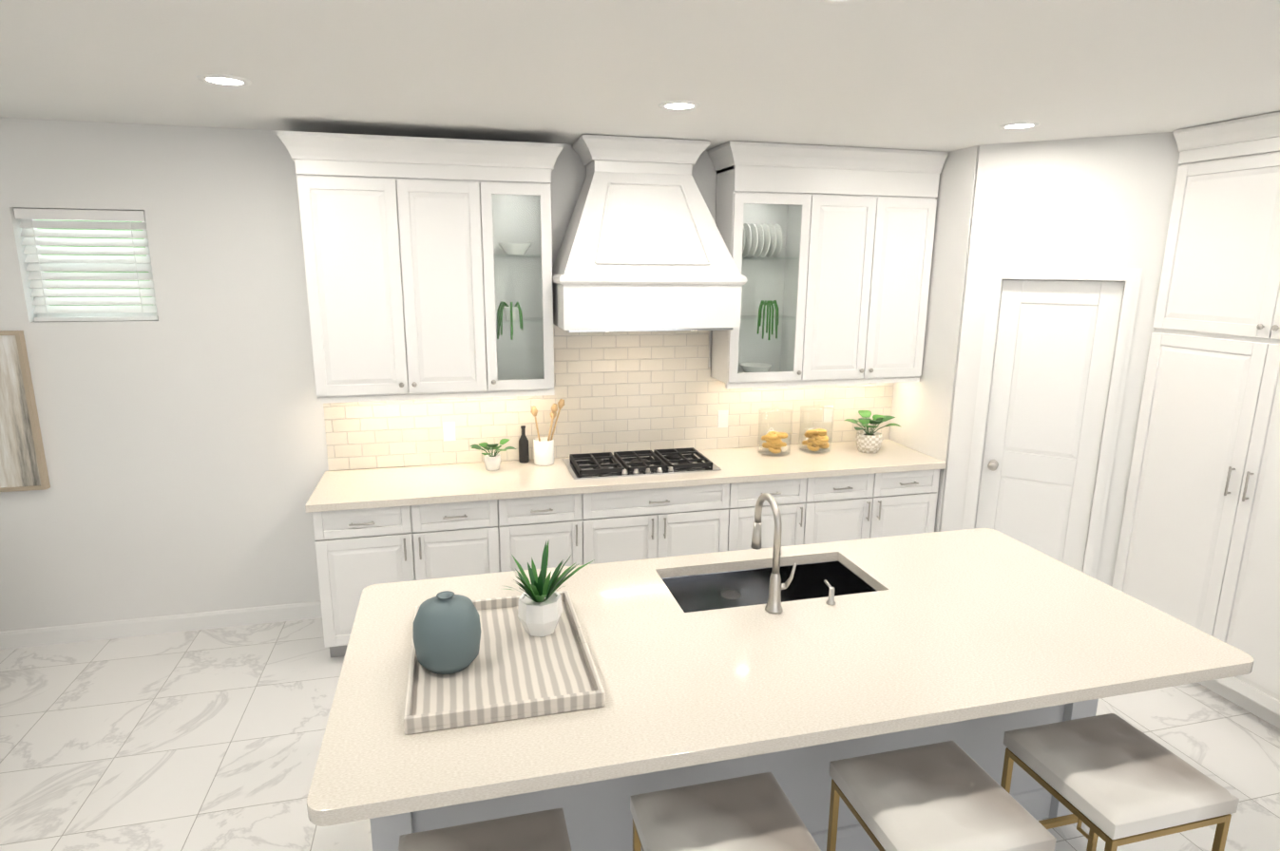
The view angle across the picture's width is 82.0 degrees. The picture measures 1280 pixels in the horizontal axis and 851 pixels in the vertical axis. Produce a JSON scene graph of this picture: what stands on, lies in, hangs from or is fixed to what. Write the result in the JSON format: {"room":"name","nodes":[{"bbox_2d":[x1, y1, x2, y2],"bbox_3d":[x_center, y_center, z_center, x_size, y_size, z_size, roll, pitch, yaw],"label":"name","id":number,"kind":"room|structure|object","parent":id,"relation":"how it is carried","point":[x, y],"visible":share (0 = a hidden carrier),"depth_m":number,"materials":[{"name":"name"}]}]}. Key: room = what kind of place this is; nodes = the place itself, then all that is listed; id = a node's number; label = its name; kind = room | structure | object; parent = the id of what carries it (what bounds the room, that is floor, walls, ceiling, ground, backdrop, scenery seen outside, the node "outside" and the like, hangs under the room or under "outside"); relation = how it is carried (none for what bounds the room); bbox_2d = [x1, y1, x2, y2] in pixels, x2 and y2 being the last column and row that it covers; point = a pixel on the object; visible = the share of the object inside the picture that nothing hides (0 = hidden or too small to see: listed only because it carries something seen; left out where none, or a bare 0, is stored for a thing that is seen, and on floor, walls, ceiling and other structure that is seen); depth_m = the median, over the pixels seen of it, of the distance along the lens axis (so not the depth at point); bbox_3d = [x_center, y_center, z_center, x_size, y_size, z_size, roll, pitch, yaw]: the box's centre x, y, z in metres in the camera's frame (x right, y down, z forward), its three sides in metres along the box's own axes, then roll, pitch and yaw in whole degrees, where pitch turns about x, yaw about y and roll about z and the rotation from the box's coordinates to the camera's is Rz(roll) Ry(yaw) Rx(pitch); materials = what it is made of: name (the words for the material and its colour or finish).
{"room":"kitchen","nodes":[
{"label":"kitchen","id":0,"kind":"room"},
{"bbox_2d":[0,117,1034,631],"bbox_3d":[-1.331,-0.241,4.393,9.150,2.780,0.150,-3,13,-14],"label":"wall","id":1,"kind":"structure","parent":0,"point":[184,447],"depth_m":4.01,"materials":[{"name":"white paint"}]},
{"bbox_2d":[0,330,50,492],"bbox_3d":[-3.775,-0.044,3.698,1.260,0.840,0.041,-3,13,-14],"label":"canvas art","id":2,"kind":"object","parent":1,"relation":"attached to","point":[23,466],"visible":1,"depth_m":3.84,"materials":[{"name":"beige wood"}]},
{"bbox_2d":[13,208,158,321],"bbox_3d":[-2.867,-0.836,3.858,0.590,0.570,0.112,-3,13,-14],"label":"window","id":3,"kind":"structure","parent":1,"relation":"in","point":[48,289],"depth_m":3.83,"materials":[{"name":"white plastic"}]},
{"bbox_2d":[0,601,322,650],"bbox_3d":[-3.732,1.198,4.006,3.883,0.108,0.017,-3,13,-14],"label":"baseboard","id":4,"kind":"structure","parent":1,"relation":"attached to","point":[104,630],"depth_m":4.22,"materials":[{"name":"white wood"}]},
{"bbox_2d":[291,153,424,401],"bbox_3d":[-1.489,-0.773,3.969,0.528,1.200,0.310,-3,13,-14],"label":"upper cabinet","id":5,"kind":"object","parent":1,"relation":"attached to","point":[356,214],"depth_m":3.82,"materials":[{"name":"white wood"}]},
{"bbox_2d":[409,161,500,397],"bbox_3d":[-1.086,-0.792,4.069,0.536,1.200,0.310,-3,13,-14],"label":"upper cabinet","id":6,"kind":"object","parent":1,"relation":"attached to","point":[429,276],"depth_m":3.94,"materials":[{"name":"white wood"}]},
{"bbox_2d":[493,165,554,397],"bbox_3d":[-0.728,-0.809,4.158,0.433,1.200,0.310,-3,13,-14],"label":"upper cabinet","id":7,"kind":"object","parent":1,"relation":"attached to","point":[522,195],"depth_m":4.22,"materials":[{"name":"white"}]},
{"bbox_2d":[323,324,893,470],"bbox_3d":[-0.029,-0.253,4.641,3.675,0.883,0.011,-3,13,-14],"label":"tile backsplash","id":8,"kind":"structure","parent":1,"relation":"attached to","point":[616,391],"depth_m":4.61,"materials":[{"name":"beige tile"}]},
{"bbox_2d":[442,421,456,441],"bbox_3d":[-1.141,0.036,4.408,0.070,0.115,0.006,-3,13,-14],"label":"outlet","id":9,"kind":"object","parent":8,"relation":"attached to","point":[448,429],"visible":1,"depth_m":4.41,"materials":[{"name":"white plastic"}]},
{"bbox_2d":[717,410,728,427],"bbox_3d":[0.545,-0.043,4.827,0.070,0.115,0.006,-3,13,-14],"label":"outlet","id":10,"kind":"object","parent":8,"relation":"attached to","point":[722,421],"visible":1,"depth_m":4.83,"materials":[{"name":"white plastic"}]},
{"bbox_2d":[822,405,833,422],"bbox_3d":[1.282,-0.078,5.011,0.070,0.115,0.006,-3,13,-14],"label":"outlet","id":11,"kind":"object","parent":8,"relation":"attached to","point":[827,415],"visible":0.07,"depth_m":5.01,"materials":[{"name":"white plastic"}]},
{"bbox_2d":[552,134,746,332],"bbox_3d":[0.022,-1.070,4.166,1.044,1.036,0.552,-3,13,-14],"label":"range hood","id":12,"kind":"object","parent":1,"relation":"attached to","point":[636,226],"visible":0.98,"depth_m":4.03,"materials":[{"name":"white wood"}]},
{"bbox_2d":[710,160,825,388],"bbox_3d":[0.762,-0.909,4.522,0.543,1.260,0.310,-3,13,-14],"label":"upper cabinet","id":13,"kind":"object","parent":1,"relation":"attached to","point":[769,217],"depth_m":4.47,"materials":[{"name":"white wood"}]},
{"bbox_2d":[814,164,941,384],"bbox_3d":[1.351,-0.937,4.668,0.903,1.260,0.310,-3,13,-14],"label":"upper cabinet","id":14,"kind":"object","parent":1,"relation":"attached to","point":[832,259],"depth_m":4.53,"materials":[{"name":"white wood"}]},
{"bbox_2d":[0,617,1279,850],"bbox_3d":[-0.263,2.094,0.540,9.150,0.100,8.950,-3,13,-14],"label":"floor","id":15,"kind":"structure","parent":0,"point":[209,739],"depth_m":3.29,"materials":[{"name":"tile"}]},
{"bbox_2d":[312,499,514,657],"bbox_3d":[-1.264,0.771,4.229,0.989,0.876,0.610,-3,13,-14],"label":"base cabinet","id":16,"kind":"object","parent":15,"relation":"on","point":[372,526],"depth_m":3.89,"materials":[{"name":"white wood"}]},
{"bbox_2d":[305,439,946,515],"bbox_3d":[0.036,0.266,4.438,3.695,0.040,0.640,-3,13,-14],"label":"countertop","id":17,"kind":"structure","parent":16,"relation":"on","point":[468,483],"depth_m":4.22,"materials":[{"name":"beige stone"}]},
{"bbox_2d":[470,439,515,471],"bbox_3d":[-0.865,0.171,4.340,0.276,0.173,0.206,-3,13,-14],"label":"potted plant","id":18,"kind":"object","parent":17,"relation":"on","point":[492,461],"visible":1,"depth_m":4.31,"materials":[{"name":"white ceramic"}]},
{"bbox_2d":[518,425,529,462],"bbox_3d":[-0.710,0.113,4.490,0.060,0.225,0.058,-3,13,-14],"label":"oil bottle","id":19,"kind":"object","parent":17,"relation":"on","point":[524,454],"visible":0.98,"depth_m":4.47,"materials":[{"name":"black glass"}]},
{"bbox_2d":[531,399,564,465],"bbox_3d":[-0.552,0.038,4.451,0.206,0.391,0.122,-3,13,-14],"label":"utensil crock","id":20,"kind":"object","parent":17,"relation":"on","point":[544,450],"visible":1,"depth_m":4.42,"materials":[{"name":"white ceramic"}]},
{"bbox_2d":[562,447,721,479],"bbox_3d":[0.001,0.220,4.455,0.880,0.042,0.440,-3,13,-14],"label":"cooktop","id":21,"kind":"object","parent":17,"relation":"in","point":[620,464],"visible":1,"depth_m":4.39,"materials":[{"name":"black metal"}]},
{"bbox_2d":[757,406,793,457],"bbox_3d":[0.869,0.021,4.741,0.220,0.320,0.220,-3,13,-14],"label":"pasta jar","id":22,"kind":"object","parent":17,"relation":"on","point":[773,444],"visible":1,"depth_m":4.71,"materials":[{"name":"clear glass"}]},
{"bbox_2d":[798,402,834,454],"bbox_3d":[1.152,0.005,4.822,0.220,0.320,0.220,-3,13,-14],"label":"pasta jar","id":23,"kind":"object","parent":17,"relation":"on","point":[817,440],"visible":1,"depth_m":4.80,"materials":[{"name":"clear glass"}]},
{"bbox_2d":[844,410,901,453],"bbox_3d":[1.518,0.043,4.833,0.342,0.246,0.292,-3,13,-14],"label":"potted plant","id":24,"kind":"object","parent":17,"relation":"on","point":[868,441],"visible":1,"depth_m":4.79,"materials":[{"name":"green plant"}]},
{"bbox_2d":[398,807,571,850],"bbox_3d":[-0.366,1.406,1.819,0.422,0.689,0.412,-3,13,-14],"label":"bar stool","id":25,"kind":"object","parent":15,"relation":"on","point":[544,831],"visible":1,"depth_m":1.87,"materials":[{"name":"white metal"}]},
{"bbox_2d":[510,492,597,571],"bbox_3d":[-0.618,0.741,4.390,0.576,0.876,0.610,-3,13,-14],"label":"base cabinet","id":26,"kind":"object","parent":15,"relation":"on","point":[568,524],"depth_m":4.07,"materials":[{"name":"white wood"}]},
{"bbox_2d":[597,484,742,563],"bbox_3d":[0.026,0.710,4.550,0.986,0.876,0.610,-3,13,-14],"label":"base cabinet","id":27,"kind":"object","parent":15,"relation":"on","point":[652,523],"depth_m":4.23,"materials":[{"name":"white wood"}]},
{"bbox_2d":[630,772,821,850],"bbox_3d":[0.226,1.378,1.966,0.422,0.689,0.412,-3,13,-14],"label":"bar stool","id":28,"kind":"object","parent":15,"relation":"on","point":[755,812],"visible":1,"depth_m":1.94,"materials":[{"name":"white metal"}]},
{"bbox_2d":[369,699,1098,850],"bbox_3d":[0.386,1.088,2.821,2.702,0.890,0.794,-3,13,-14],"label":"kitchen island","id":29,"kind":"object","parent":15,"relation":"on","point":[599,817],"depth_m":2.55,"materials":[{"name":"wood"}]},
{"bbox_2d":[306,528,1254,826],"bbox_3d":[0.443,0.680,2.514,2.740,0.040,1.205,-3,13,-14],"label":"island countertop","id":30,"kind":"structure","parent":29,"relation":"on","point":[926,631],"depth_m":2.26,"materials":[{"name":"beige stone"}]},
{"bbox_2d":[403,591,604,734],"bbox_3d":[-0.428,0.688,2.244,0.520,0.045,0.650,-3,13,-14],"label":"tray","id":31,"kind":"object","parent":30,"relation":"on","point":[514,670],"visible":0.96,"depth_m":2.11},
{"bbox_2d":[412,591,480,674],"bbox_3d":[-0.569,0.601,2.173,0.196,0.218,0.196,-3,13,-14],"label":"vase","id":32,"kind":"object","parent":31,"relation":"on","point":[447,633],"visible":1,"depth_m":2.10,"materials":[{"name":"grey"}]},
{"bbox_2d":[501,541,594,636],"bbox_3d":[-0.286,0.539,2.350,0.322,0.267,0.286,-3,13,-14],"label":"potted plant","id":33,"kind":"object","parent":31,"relation":"on","point":[540,609],"visible":1,"depth_m":2.35,"materials":[{"name":"green plant"}]},
{"bbox_2d":[750,493,835,613],"bbox_3d":[0.549,0.429,2.632,0.266,0.398,0.223,-3,13,-14],"label":"faucet","id":34,"kind":"object","parent":30,"relation":"on","point":[776,586],"visible":1,"depth_m":2.54,"materials":[{"name":"silver metal"}]},
{"bbox_2d":[742,477,818,550],"bbox_3d":[0.686,0.679,4.714,0.606,0.876,0.610,-3,13,-14],"label":"base cabinet","id":35,"kind":"object","parent":15,"relation":"on","point":[797,501],"depth_m":4.40,"materials":[{"name":"white wood"}]},
{"bbox_2d":[814,469,939,543],"bbox_3d":[1.343,0.648,4.877,0.984,0.876,0.610,-3,13,-14],"label":"base cabinet","id":36,"kind":"object","parent":15,"relation":"on","point":[870,506],"depth_m":4.55,"materials":[{"name":"white wood"}]},
{"bbox_2d":[826,741,1056,850],"bbox_3d":[0.817,1.351,2.113,0.422,0.689,0.412,-3,13,-14],"label":"bar stool","id":37,"kind":"object","parent":15,"relation":"on","point":[948,796],"visible":1,"depth_m":2.01,"materials":[{"name":"white fabric"}]},
{"bbox_2d":[1000,713,1239,850],"bbox_3d":[1.408,1.323,2.260,0.422,0.689,0.412,-3,13,-14],"label":"bar stool","id":38,"kind":"object","parent":15,"relation":"on","point":[1113,781],"visible":1,"depth_m":2.11,"materials":[{"name":"white fabric"}]},
{"bbox_2d":[1111,111,1279,728],"bbox_3d":[3.119,0.006,3.476,0.694,2.760,1.204,-3,13,-14],"label":"tall cabinet","id":39,"kind":"object","parent":15,"relation":"on","point":[1199,544],"depth_m":3.57,"materials":[{"name":"white wood"}]},
{"bbox_2d":[0,0,1279,152],"bbox_3d":[-0.913,-1.306,2.509,9.150,0.120,3.470,-3,13,-14],"label":"ceiling","id":40,"kind":"structure","parent":0,"point":[938,75],"depth_m":2.57,"materials":[{"name":"white paint"}]},
{"bbox_2d":[196,74,251,87],"bbox_3d":[-1.578,-1.309,2.796,0.184,0.006,0.184,-3,13,-14],"label":"recessed light","id":41,"kind":"object","parent":40,"relation":"in","point":[225,80],"visible":0.88,"depth_m":2.79,"materials":[{"name":"white plastic"}]},
{"bbox_2d":[658,100,700,111],"bbox_3d":[0.170,-1.381,3.180,0.184,0.006,0.184,-3,13,-14],"label":"recessed light","id":42,"kind":"object","parent":40,"relation":"in","point":[678,105],"visible":1,"depth_m":3.17,"materials":[{"name":"white plastic"}]},
{"bbox_2d":[816,0,863,3],"bbox_3d":[0.511,-1.079,1.824,0.184,0.006,0.184,-3,13,-14],"label":"recessed light","id":43,"kind":"object","parent":40,"relation":"in","point":[838,1],"visible":0.87,"depth_m":1.89,"materials":[{"name":"white plastic"}]},
{"bbox_2d":[998,121,1040,130],"bbox_3d":[1.842,-1.456,3.575,0.184,0.006,0.184,-3,13,-14],"label":"recessed light","id":44,"kind":"object","parent":40,"relation":"in","point":[1019,125],"visible":0.92,"depth_m":3.57,"materials":[{"name":"white plastic"}]},
{"bbox_2d":[888,145,979,532],"bbox_3d":[1.891,-0.306,4.801,0.120,2.780,0.630,-3,13,-14],"label":"wall","id":45,"kind":"structure","parent":0,"point":[922,410],"depth_m":4.56,"materials":[{"name":"white paint"}]},
{"bbox_2d":[940,132,1180,586],"bbox_3d":[2.353,-0.188,4.283,0.950,2.780,0.120,8,14,30],"label":"wall","id":46,"kind":"structure","parent":0,"point":[1096,202],"depth_m":4.04,"materials":[{"name":"white paint"}]},
{"bbox_2d":[975,279,1124,572],"bbox_3d":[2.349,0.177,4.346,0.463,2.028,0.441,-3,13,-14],"label":"pantry door","id":47,"kind":"structure","parent":46,"relation":"in","point":[1054,354],"depth_m":4.27,"materials":[{"name":"white wood"}]},
{"bbox_2d":[962,267,1142,578],"bbox_3d":[2.358,0.145,4.340,0.730,2.105,0.139,8,14,30],"label":"door frame","id":48,"kind":"structure","parent":46,"relation":"attached to","point":[1131,277],"depth_m":4.17,"materials":[{"name":"white wood"}]},
{"label":"outside","id":49,"kind":"structure","parent":0,"visible":0},
{"bbox_2d":[35,219,152,305],"bbox_3d":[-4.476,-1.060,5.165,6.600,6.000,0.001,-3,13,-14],"label":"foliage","id":50,"kind":"object","parent":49,"point":[94,255],"depth_m":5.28,"materials":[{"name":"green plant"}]}
]}

